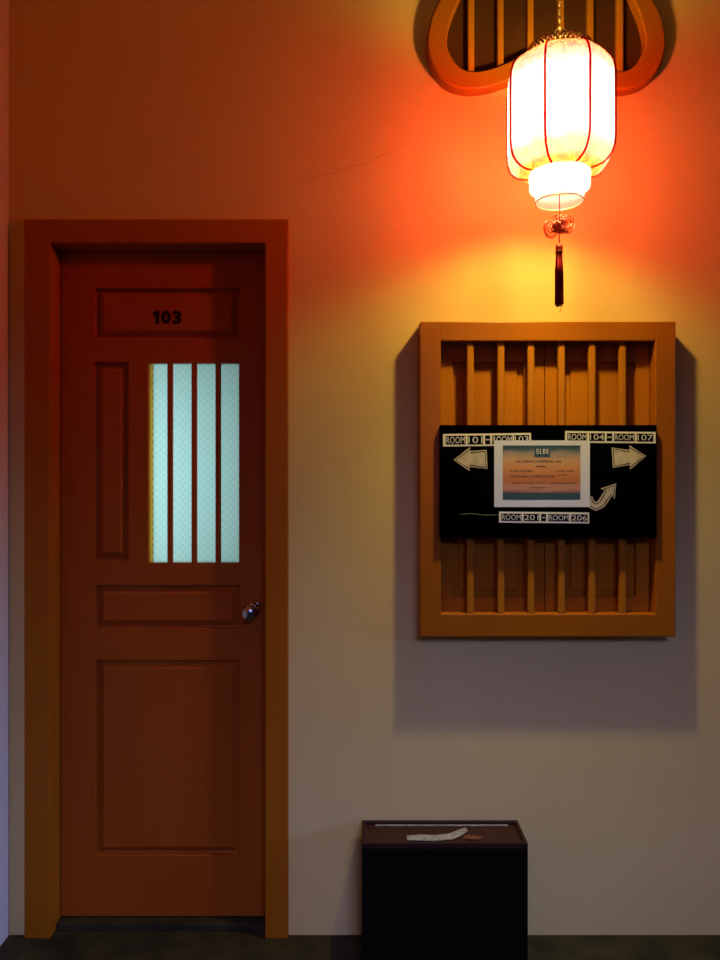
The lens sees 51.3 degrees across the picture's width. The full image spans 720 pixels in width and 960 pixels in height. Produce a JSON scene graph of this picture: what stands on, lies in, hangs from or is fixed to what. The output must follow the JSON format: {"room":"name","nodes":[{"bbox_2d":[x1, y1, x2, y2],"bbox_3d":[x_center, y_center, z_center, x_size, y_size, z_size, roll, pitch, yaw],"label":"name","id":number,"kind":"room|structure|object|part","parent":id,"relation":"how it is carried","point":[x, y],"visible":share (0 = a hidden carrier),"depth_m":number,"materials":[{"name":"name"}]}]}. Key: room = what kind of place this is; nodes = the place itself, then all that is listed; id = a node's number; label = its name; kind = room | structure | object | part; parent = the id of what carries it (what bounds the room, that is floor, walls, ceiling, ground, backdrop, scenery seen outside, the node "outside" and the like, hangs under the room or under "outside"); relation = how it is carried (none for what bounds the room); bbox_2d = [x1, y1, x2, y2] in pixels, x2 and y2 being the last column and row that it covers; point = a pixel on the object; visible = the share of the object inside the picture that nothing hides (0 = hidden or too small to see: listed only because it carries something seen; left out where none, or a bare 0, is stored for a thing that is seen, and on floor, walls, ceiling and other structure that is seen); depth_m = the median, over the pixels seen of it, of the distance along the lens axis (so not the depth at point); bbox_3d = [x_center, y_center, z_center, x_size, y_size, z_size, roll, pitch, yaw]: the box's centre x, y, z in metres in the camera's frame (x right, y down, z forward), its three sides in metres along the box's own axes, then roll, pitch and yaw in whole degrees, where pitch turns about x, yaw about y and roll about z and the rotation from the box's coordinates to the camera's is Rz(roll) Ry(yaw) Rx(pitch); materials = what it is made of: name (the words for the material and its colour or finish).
{"room":"hotel corridor","nodes":[
{"label":"hotel corridor","id":0,"kind":"room"},
{"bbox_2d":[0,0,8,945],"bbox_3d":[-1.113,-0.345,0.650,0.120,3.420,3.200,0,0,0],"label":"wall","id":1,"kind":"structure","parent":0,"point":[4,4],"depth_m":2.22,"materials":[{"name":"beige paint"}]},
{"bbox_2d":[0,930,719,959],"bbox_3d":[0.913,1.415,1.500,4.173,0.100,4.900,0,0,0],"label":"floor","id":2,"kind":"structure","parent":0,"point":[62,945],"depth_m":2.19,"materials":[{"name":"stone"}]},
{"bbox_2d":[362,820,527,959],"bbox_3d":[0.238,1.190,2.169,0.464,0.350,0.142,0,0,0],"label":"wooden box","id":3,"kind":"object","parent":2,"relation":"on","point":[459,898],"depth_m":2.10,"materials":[{"name":"black wood"}]},
{"bbox_3d":[0.226,1.024,2.157,0.190,0.003,0.057,0,0,-15],"label":"paper strip","id":4,"kind":"part","parent":3,"relation":"part of","materials":[{"name":"white paper"}]},
{"bbox_2d":[365,825,521,841],"bbox_3d":[0.238,1.029,2.169,0.444,0.005,0.122,0,0,0],"label":"tray","id":5,"kind":"object","parent":3,"relation":"on","point":[373,833],"depth_m":2.18,"materials":[{"name":"brown wood"}]},
{"bbox_2d":[464,835,481,839],"bbox_3d":[0.323,1.023,2.148,0.054,0.003,0.028,0,0,0],"label":"dry leaf","id":6,"kind":"object","parent":3,"relation":"on","point":[467,836],"visible":1,"depth_m":2.15,"materials":[{"name":"brown plant"}]},
{"bbox_2d":[9,0,719,934],"bbox_3d":[0.913,-0.345,2.320,4.173,3.420,0.141,0,0,0],"label":"wall","id":7,"kind":"structure","parent":0,"point":[398,196],"depth_m":2.25,"materials":[{"name":"beige paint"}]},
{"bbox_2d":[24,219,288,938],"bbox_3d":[-0.607,0.294,2.300,0.785,2.141,0.140,0,0,0],"label":"door","id":8,"kind":"structure","parent":7,"relation":"in","point":[156,351],"depth_m":2.30,"materials":[{"name":"paint"}]},
{"bbox_3d":[-0.763,-0.057,2.312,0.108,0.611,0.016,0,0,0],"label":"panel","id":9,"kind":"part","parent":8,"relation":"part of","materials":[{"name":"paint"}]},
{"bbox_3d":[-0.591,0.854,2.312,0.445,0.602,0.016,0,0,0],"label":"panel","id":10,"kind":"part","parent":8,"relation":"part of","materials":[{"name":"paint"}]},
{"bbox_3d":[-0.591,0.390,2.312,0.445,0.135,0.016,0,0,0],"label":"panel","id":11,"kind":"part","parent":8,"relation":"part of","materials":[{"name":"paint"}]},
{"bbox_3d":[-0.591,-0.511,2.312,0.445,0.157,0.016,0,0,0],"label":"panel","id":12,"kind":"part","parent":8,"relation":"part of","materials":[{"name":"paint"}]},
{"bbox_3d":[-0.506,-0.052,2.324,0.269,0.614,0.004,0,0,0],"label":"glass pane","id":13,"kind":"part","parent":8,"relation":"part of","materials":[{"name":"teal glass"}]},
{"bbox_3d":[-0.335,0.402,2.277,0.052,0.052,0.055,0,0,0],"label":"knob","id":14,"kind":"part","parent":8,"relation":"part of","materials":[{"name":"silver metal"}]},
{"bbox_2d":[426,0,664,96],"bbox_3d":[0.548,-1.531,2.228,0.703,0.761,0.045,0,0,0],"label":"window","id":15,"kind":"structure","parent":7,"relation":"in","point":[472,46],"depth_m":2.23,"materials":[{"name":"brown paint"}]},
{"bbox_2d":[418,322,675,636],"bbox_3d":[0.548,-0.002,2.217,0.746,0.919,0.065,0,0,0],"label":"window","id":16,"kind":"structure","parent":7,"relation":"in","point":[470,373],"depth_m":2.20,"materials":[{"name":"brown paint"}]},
{"bbox_3d":[0.382,-0.002,2.242,0.211,0.698,0.012,0,0,0],"label":"shutter panel","id":17,"kind":"part","parent":16,"relation":"part of","materials":[{"name":"paint"}]},
{"bbox_2d":[441,344,543,610],"bbox_3d":[0.392,-0.007,2.238,0.310,0.793,0.020,0,0,0],"label":"shutter","id":18,"kind":"object","parent":16,"relation":"attached to","point":[453,356],"depth_m":2.24,"materials":[{"name":"paint"}]},
{"bbox_2d":[439,425,656,537],"bbox_3d":[0.545,0.004,2.173,0.627,0.326,0.022,0,0,0],"label":"sign board","id":19,"kind":"object","parent":16,"relation":"attached to","point":[496,481],"visible":1,"depth_m":2.17,"materials":[{"name":"black wood"}]},
{"bbox_2d":[503,445,579,492],"bbox_3d":[0.524,-0.032,2.163,0.224,0.136,0.001,0,0,0],"label":"picture","id":20,"kind":"object","parent":19,"relation":"on","point":[526,468],"depth_m":2.16},
{"bbox_2d":[544,344,648,610],"bbox_3d":[0.705,-0.007,2.238,0.310,0.793,0.020,0,0,0],"label":"shutter","id":21,"kind":"object","parent":16,"relation":"attached to","point":[576,355],"depth_m":2.24,"materials":[{"name":"paint"}]},
{"bbox_3d":[0.714,-0.002,2.242,0.211,0.698,0.012,0,0,0],"label":"shutter panel","id":22,"kind":"part","parent":16,"relation":"part of","materials":[{"name":"paint"}]},
{"bbox_3d":[0.913,-2.115,0.970,4.173,0.120,2.840,0,0,0],"label":"ceiling","id":23,"kind":"structure","parent":0,"visible":0},
{"bbox_2d":[506,0,616,311],"bbox_3d":[0.505,-1.240,1.900,0.266,1.631,0.266,0,0,0],"label":"paper lantern","id":24,"kind":"object","parent":23,"relation":"hanging from","point":[561,97],"visible":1,"depth_m":1.80,"materials":[{"name":"paper"}]},
{"bbox_3d":[0.409,-0.923,1.914,0.069,0.293,0.103,0,0,0],"label":"paper panel","id":25,"kind":"part","parent":24,"relation":"part of","materials":[{"name":"white paper"}]},
{"bbox_3d":[0.429,-0.923,1.840,0.064,0.293,0.104,0,0,-39],"label":"paper panel","id":26,"kind":"part","parent":24,"relation":"part of","materials":[{"name":"white paper"}]},
{"bbox_3d":[0.445,-0.923,1.976,0.104,0.293,0.064,0,0,-39],"label":"paper panel","id":27,"kind":"part","parent":24,"relation":"part of","materials":[{"name":"white paper"}]},
{"bbox_3d":[0.520,-0.923,1.996,0.103,0.293,0.069,0,0,0],"label":"paper panel","id":28,"kind":"part","parent":24,"relation":"part of","materials":[{"name":"white paper"}]},
{"bbox_3d":[0.505,-1.478,1.900,0.008,1.155,0.008,0,0,0],"label":"hanging chain","id":29,"kind":"part","parent":24,"relation":"part of","materials":[{"name":"gold metal"}]},
{"bbox_3d":[0.491,-0.923,1.804,0.103,0.293,0.069,0,0,0],"label":"paper panel","id":30,"kind":"part","parent":24,"relation":"part of","materials":[{"name":"white paper"}]},
{"bbox_3d":[0.581,-0.923,1.960,0.064,0.293,0.104,0,0,-39],"label":"paper panel","id":31,"kind":"part","parent":24,"relation":"part of","materials":[{"name":"white paper"}]},
{"bbox_3d":[0.566,-0.923,1.824,0.104,0.293,0.064,0,0,-39],"label":"paper panel","id":32,"kind":"part","parent":24,"relation":"part of","materials":[{"name":"white paper"}]},
{"bbox_3d":[0.601,-0.923,1.886,0.069,0.293,0.103,0,0,0],"label":"paper panel","id":33,"kind":"part","parent":24,"relation":"part of","materials":[{"name":"white paper"}]}
]}

